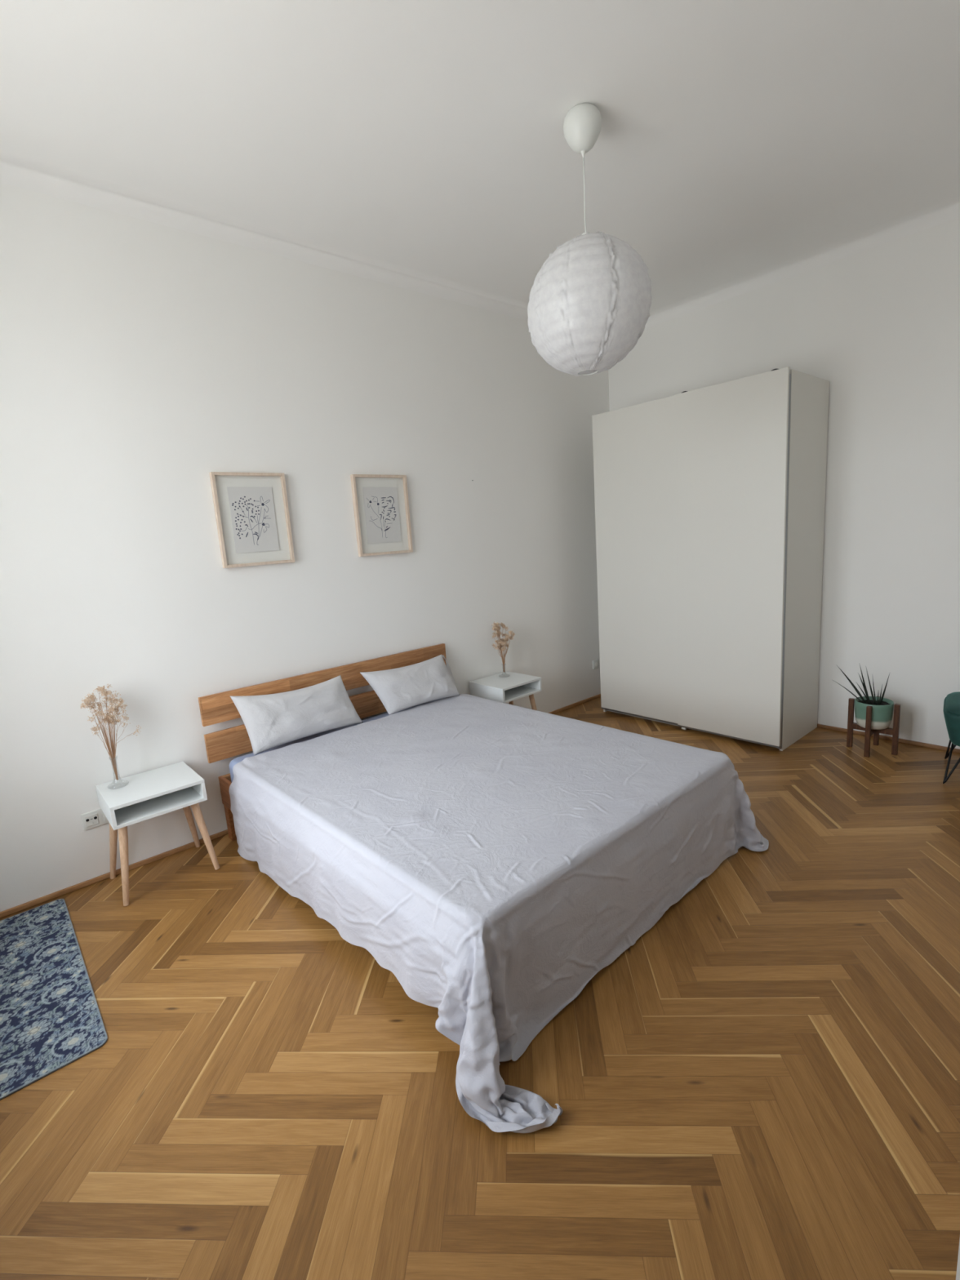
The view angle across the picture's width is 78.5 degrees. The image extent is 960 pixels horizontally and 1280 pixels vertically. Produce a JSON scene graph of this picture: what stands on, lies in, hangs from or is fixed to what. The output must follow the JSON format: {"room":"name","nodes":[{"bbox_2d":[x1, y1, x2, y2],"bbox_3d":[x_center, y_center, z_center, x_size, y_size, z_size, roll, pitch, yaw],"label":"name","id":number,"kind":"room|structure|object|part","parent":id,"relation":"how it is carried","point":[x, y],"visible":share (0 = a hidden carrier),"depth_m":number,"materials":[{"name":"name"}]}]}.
{"room":"bedroom","nodes":[
{"label":"bedroom","id":0,"kind":"room"},
{"bbox_2d":[0,182,609,911],"bbox_3d":[-0.830,-0.655,3.681,5.630,3.350,0.220,-12,13,-40],"label":"wall","id":1,"kind":"structure","parent":0,"point":[140,360],"depth_m":3.05,"materials":[{"name":"paint"}]},
{"bbox_2d":[80,808,109,830],"bbox_3d":[-1.824,0.852,2.826,0.148,0.080,0.014,-12,13,-40],"label":"wall socket","id":2,"kind":"object","parent":1,"relation":"attached to","point":[91,820],"visible":0.66,"depth_m":2.80,"materials":[{"name":"white plastic"}]},
{"bbox_2d":[208,471,294,568],"bbox_3d":[-1.218,-0.650,3.171,0.388,0.489,0.029,-12,13,-40],"label":"picture frame","id":3,"kind":"object","parent":1,"relation":"attached to","point":[251,510],"visible":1,"depth_m":3.17,"materials":[{"name":"brown wood"}]},
{"bbox_2d":[0,693,600,918],"bbox_3d":[-0.557,0.871,3.945,4.950,0.024,0.016,-12,13,-40],"label":"baseboard","id":4,"kind":"structure","parent":1,"relation":"attached to","point":[10,911],"depth_m":2.87,"materials":[{"name":"brown wood"}]},
{"bbox_2d":[350,474,413,556],"bbox_3d":[-0.610,-0.785,3.692,0.388,0.489,0.029,-12,13,-40],"label":"picture frame","id":5,"kind":"object","parent":1,"relation":"attached to","point":[380,502],"visible":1,"depth_m":3.69,"materials":[{"name":"brown wood"}]},
{"bbox_2d":[592,659,598,669],"bbox_3d":[1.041,0.218,5.280,0.074,0.080,0.014,-12,13,-40],"label":"wall socket","id":6,"kind":"object","parent":1,"relation":"attached to","point":[595,663],"visible":1,"depth_m":5.27,"materials":[{"name":"white plastic"}]},
{"bbox_2d":[0,696,959,1279],"bbox_3d":[1.000,1.144,2.182,4.970,0.100,4.750,-12,13,-40],"label":"floor","id":7,"kind":"structure","parent":0,"point":[764,1084],"depth_m":1.64,"materials":[{"name":"brown wood"}]},
{"bbox_2d":[0,898,107,1100],"bbox_3d":[-1.762,1.286,2.127,0.545,0.008,1.113,-12,13,-40],"label":"rug","id":8,"kind":"object","parent":7,"relation":"on","point":[51,1019],"visible":1,"depth_m":2.08,"materials":[{"name":"blue fabric"}]},
{"bbox_2d":[95,761,219,906],"bbox_3d":[-1.549,0.909,2.826,0.417,0.476,0.355,-12,13,-40],"label":"nightstand","id":9,"kind":"object","parent":7,"relation":"on","point":[154,793],"visible":1,"depth_m":2.75,"materials":[{"name":"white paint"}]},
{"bbox_3d":[-1.759,0.974,2.826,0.108,0.376,0.037,-1,11,17],"label":"leg","id":10,"kind":"part","parent":9,"relation":"part of","materials":[{"name":"brown wood"}]},
{"bbox_3d":[-1.592,0.998,2.634,0.036,0.375,0.095,-3,10,5],"label":"leg","id":11,"kind":"part","parent":9,"relation":"part of","materials":[{"name":"brown wood"}]},
{"bbox_3d":[-1.507,0.919,3.042,0.037,0.376,0.108,-5,10,-8],"label":"leg","id":12,"kind":"part","parent":9,"relation":"part of","materials":[{"name":"brown wood"}]},
{"bbox_3d":[-1.337,0.941,2.852,0.095,0.375,0.036,-3,10,4],"label":"leg","id":13,"kind":"part","parent":9,"relation":"part of","materials":[{"name":"brown wood"}]},
{"bbox_3d":[-1.706,0.615,2.753,0.087,0.143,0.087,-12,13,-40],"label":"glass vase","id":14,"kind":"object","parent":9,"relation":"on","visible":0},
{"bbox_2d":[80,684,141,780],"bbox_3d":[-1.700,0.426,2.731,0.220,0.462,0.132,-9,11,-28],"label":"dried flowers","id":15,"kind":"object","parent":14,"relation":"in","point":[101,690],"visible":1,"depth_m":2.71,"materials":[{"name":"beige plant"}]},
{"bbox_2d":[198,643,446,840],"bbox_3d":[-0.144,0.633,2.916,1.665,0.798,2.030,-13,14,-41],"label":"bed","id":16,"kind":"object","parent":7,"relation":"on","point":[217,708],"visible":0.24,"depth_m":3.26,"materials":[{"name":"brown wood"}]},
{"bbox_3d":[-0.704,0.889,2.419,0.022,0.155,2.015,-13,14,-41],"label":"rail","id":17,"kind":"part","parent":16,"relation":"part of","materials":[{"name":"brown wood"}]},
{"bbox_3d":[-0.783,0.669,3.669,1.595,0.157,0.026,-13,14,-41],"label":"head rail","id":18,"kind":"part","parent":16,"relation":"part of","materials":[{"name":"brown wood"}]},
{"bbox_3d":[-1.330,0.974,3.172,0.060,0.197,0.060,-13,14,-41],"label":"leg","id":19,"kind":"part","parent":16,"relation":"part of","materials":[{"name":"brown wood"}]},
{"bbox_2d":[229,697,444,782],"bbox_3d":[-0.097,0.697,2.920,1.570,0.230,1.982,-13,14,-41],"label":"mattress","id":20,"kind":"object","parent":16,"relation":"on","point":[237,760],"visible":0.12,"depth_m":3.35,"materials":[{"name":"fabric"}]},
{"bbox_2d":[230,675,363,755],"bbox_3d":[-0.991,0.395,3.276,0.710,0.320,0.162,-12,13,-40],"label":"pillow","id":21,"kind":"object","parent":20,"relation":"on","point":[270,721],"visible":1,"depth_m":3.19,"materials":[{"name":"fabric"}]},
{"bbox_2d":[360,654,459,715],"bbox_3d":[-0.412,0.282,3.769,0.707,0.280,0.194,-12,13,-40],"label":"pillow","id":22,"kind":"object","parent":20,"relation":"on","point":[398,689],"visible":1,"depth_m":3.69,"materials":[{"name":"fabric"}]},
{"bbox_2d":[229,693,768,1133],"bbox_3d":[0.087,0.799,2.796,1.937,0.474,2.139,-12,13,-40],"label":"sheet","id":23,"kind":"object","parent":16,"relation":"on","point":[493,857],"visible":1,"depth_m":2.22,"materials":[{"name":"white fabric"}]},
{"bbox_2d":[469,671,542,710],"bbox_3d":[0.199,0.522,4.320,0.417,0.476,0.355,-12,13,-40],"label":"nightstand","id":24,"kind":"object","parent":7,"relation":"on","point":[506,686],"visible":0.64,"depth_m":4.24,"materials":[{"name":"white paint"}]},
{"bbox_3d":[0.411,0.554,4.346,0.095,0.375,0.036,-3,10,4],"label":"leg","id":25,"kind":"part","parent":24,"relation":"part of","materials":[{"name":"brown wood"}]},
{"bbox_3d":[0.179,0.223,4.368,0.087,0.094,0.087,-12,13,-40],"label":"glass vase","id":26,"kind":"object","parent":24,"relation":"on","visible":0},
{"bbox_2d":[491,621,514,672],"bbox_3d":[0.171,0.048,4.344,0.197,0.387,0.162,-12,13,-40],"label":"dried flowers","id":27,"kind":"object","parent":26,"relation":"in","point":[500,642],"visible":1,"depth_m":4.33,"materials":[{"name":"beige plant"}]},
{"bbox_2d":[591,366,829,751],"bbox_3d":[1.634,-0.547,4.353,0.650,2.372,1.436,-12,13,-40],"label":"wardrobe","id":28,"kind":"object","parent":7,"relation":"on","point":[709,500],"visible":1,"depth_m":3.96,"materials":[{"name":"laminate"}]},
{"bbox_3d":[1.184,-0.545,4.420,0.018,2.315,0.743,-12,13,-40],"label":"sliding door","id":29,"kind":"part","parent":28,"relation":"part of","materials":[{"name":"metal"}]},
{"bbox_3d":[1.262,0.598,4.626,0.015,0.012,0.739,-12,13,-40],"label":"rail","id":30,"kind":"part","parent":28,"relation":"part of","materials":[{"name":"metal"}]},
{"bbox_3d":[1.709,0.665,4.087,0.015,0.012,0.719,-12,13,-40],"label":"rail","id":31,"kind":"part","parent":28,"relation":"part of","materials":[{"name":"metal"}]},
{"bbox_3d":[1.631,-0.479,3.881,0.018,2.315,0.723,-12,13,-40],"label":"sliding door","id":32,"kind":"part","parent":28,"relation":"part of","materials":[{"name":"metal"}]},
{"bbox_2d":[846,696,900,757],"bbox_3d":[2.496,0.547,3.734,0.211,0.325,0.211,-4,10,0],"label":"plant stand","id":33,"kind":"object","parent":7,"relation":"on","point":[851,725],"visible":0.84,"depth_m":3.66,"materials":[{"name":"brown wood"}]},
{"bbox_3d":[2.409,0.538,3.820,0.029,0.325,0.026,6,14,44],"label":"leg","id":34,"kind":"part","parent":33,"relation":"part of","materials":[{"name":"brown wood"}]},
{"bbox_2d":[832,664,893,729],"bbox_3d":[2.459,0.342,3.749,0.206,0.400,0.319,-8,11,-23],"label":"potted plant","id":35,"kind":"object","parent":33,"relation":"on","point":[882,708],"visible":0.98,"depth_m":3.68,"materials":[{"name":"green plant"}]},
{"bbox_3d":[2.490,0.464,3.719,0.206,0.166,0.206,-12,13,-40],"label":"pot","id":36,"kind":"part","parent":35,"relation":"part of","materials":[{"name":"ceramic"}]},
{"bbox_3d":[2.410,0.569,3.649,0.026,0.325,0.029,6,14,44],"label":"leg","id":37,"kind":"part","parent":33,"relation":"part of","materials":[{"name":"brown wood"}]},
{"bbox_3d":[2.582,0.526,3.819,0.026,0.325,0.029,6,14,44],"label":"leg","id":38,"kind":"part","parent":33,"relation":"part of","materials":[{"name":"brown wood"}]},
{"bbox_3d":[2.583,0.557,3.648,0.029,0.325,0.026,6,14,44],"label":"leg","id":39,"kind":"part","parent":33,"relation":"part of","materials":[{"name":"brown wood"}]},
{"bbox_2d":[942,691,959,783],"bbox_3d":[2.836,0.551,3.237,0.462,0.447,0.462,4,13,39],"label":"chair","id":40,"kind":"object","parent":7,"relation":"on","point":[951,709],"visible":1,"depth_m":3.21,"materials":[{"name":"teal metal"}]},
{"bbox_3d":[2.818,0.623,3.476,0.101,0.224,0.101,4,13,39],"label":"leg","id":41,"kind":"part","parent":40,"relation":"part of","materials":[{"name":"black metal"}]},
{"bbox_3d":[2.830,0.468,3.223,0.462,0.192,0.462,4,13,39],"label":"seat","id":42,"kind":"part","parent":40,"relation":"part of","materials":[{"name":"green fabric"}]},
{"bbox_3d":[2.621,0.679,3.235,0.101,0.224,0.101,4,13,39],"label":"leg","id":43,"kind":"part","parent":40,"relation":"part of","materials":[{"name":"black metal"}]},
{"bbox_2d":[0,0,959,328],"bbox_3d":[0.259,-2.080,2.229,4.950,0.185,3.130,-12,13,-40],"label":"ceiling","id":44,"kind":"structure","parent":0,"point":[741,147],"depth_m":2.38,"materials":[{"name":"paint"}]},
{"bbox_2d":[527,102,652,376],"bbox_3d":[0.440,-1.622,2.430,0.512,0.980,0.511,-12,13,-37],"label":"pendant lamp","id":45,"kind":"object","parent":44,"relation":"hanging from","point":[589,304],"visible":1,"depth_m":2.30,"materials":[{"name":"white paper"}]},
{"bbox_3d":[0.428,-1.796,2.399,0.006,0.315,0.006,-12,13,-40],"label":"cord","id":46,"kind":"part","parent":45,"relation":"part of","materials":[{"name":"white plastic"}]},
{"bbox_3d":[0.455,-1.396,2.470,0.512,0.521,0.511,-12,13,-40],"label":"lamp shade","id":47,"kind":"part","parent":45,"relation":"part of","materials":[{"name":"paper"}]},
{"bbox_2d":[608,217,959,749],"bbox_3d":[2.373,-0.945,4.084,0.220,3.350,3.350,-12,13,-40],"label":"wall","id":48,"kind":"structure","parent":0,"point":[881,324],"depth_m":3.74,"materials":[{"name":"paint"}]},
{"bbox_2d":[817,723,959,753],"bbox_3d":[2.322,0.601,4.359,0.016,0.024,3.114,-12,13,-40],"label":"baseboard","id":49,"kind":"structure","parent":48,"relation":"attached to","point":[830,727],"depth_m":3.85,"materials":[{"name":"brown wood"}]},
{"bbox_3d":[1.469,-0.377,1.257,4.950,3.350,0.220,-12,13,-40],"label":"wall","id":50,"kind":"structure","parent":0,"visible":0},
{"bbox_2d":[955,1239,959,1279],"bbox_3d":[0.379,0.321,0.389,1.632,2.230,0.238,-12,13,-40],"label":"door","id":51,"kind":"structure","parent":50,"relation":"in","point":[957,1274],"depth_m":1.12,"materials":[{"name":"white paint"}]}
]}

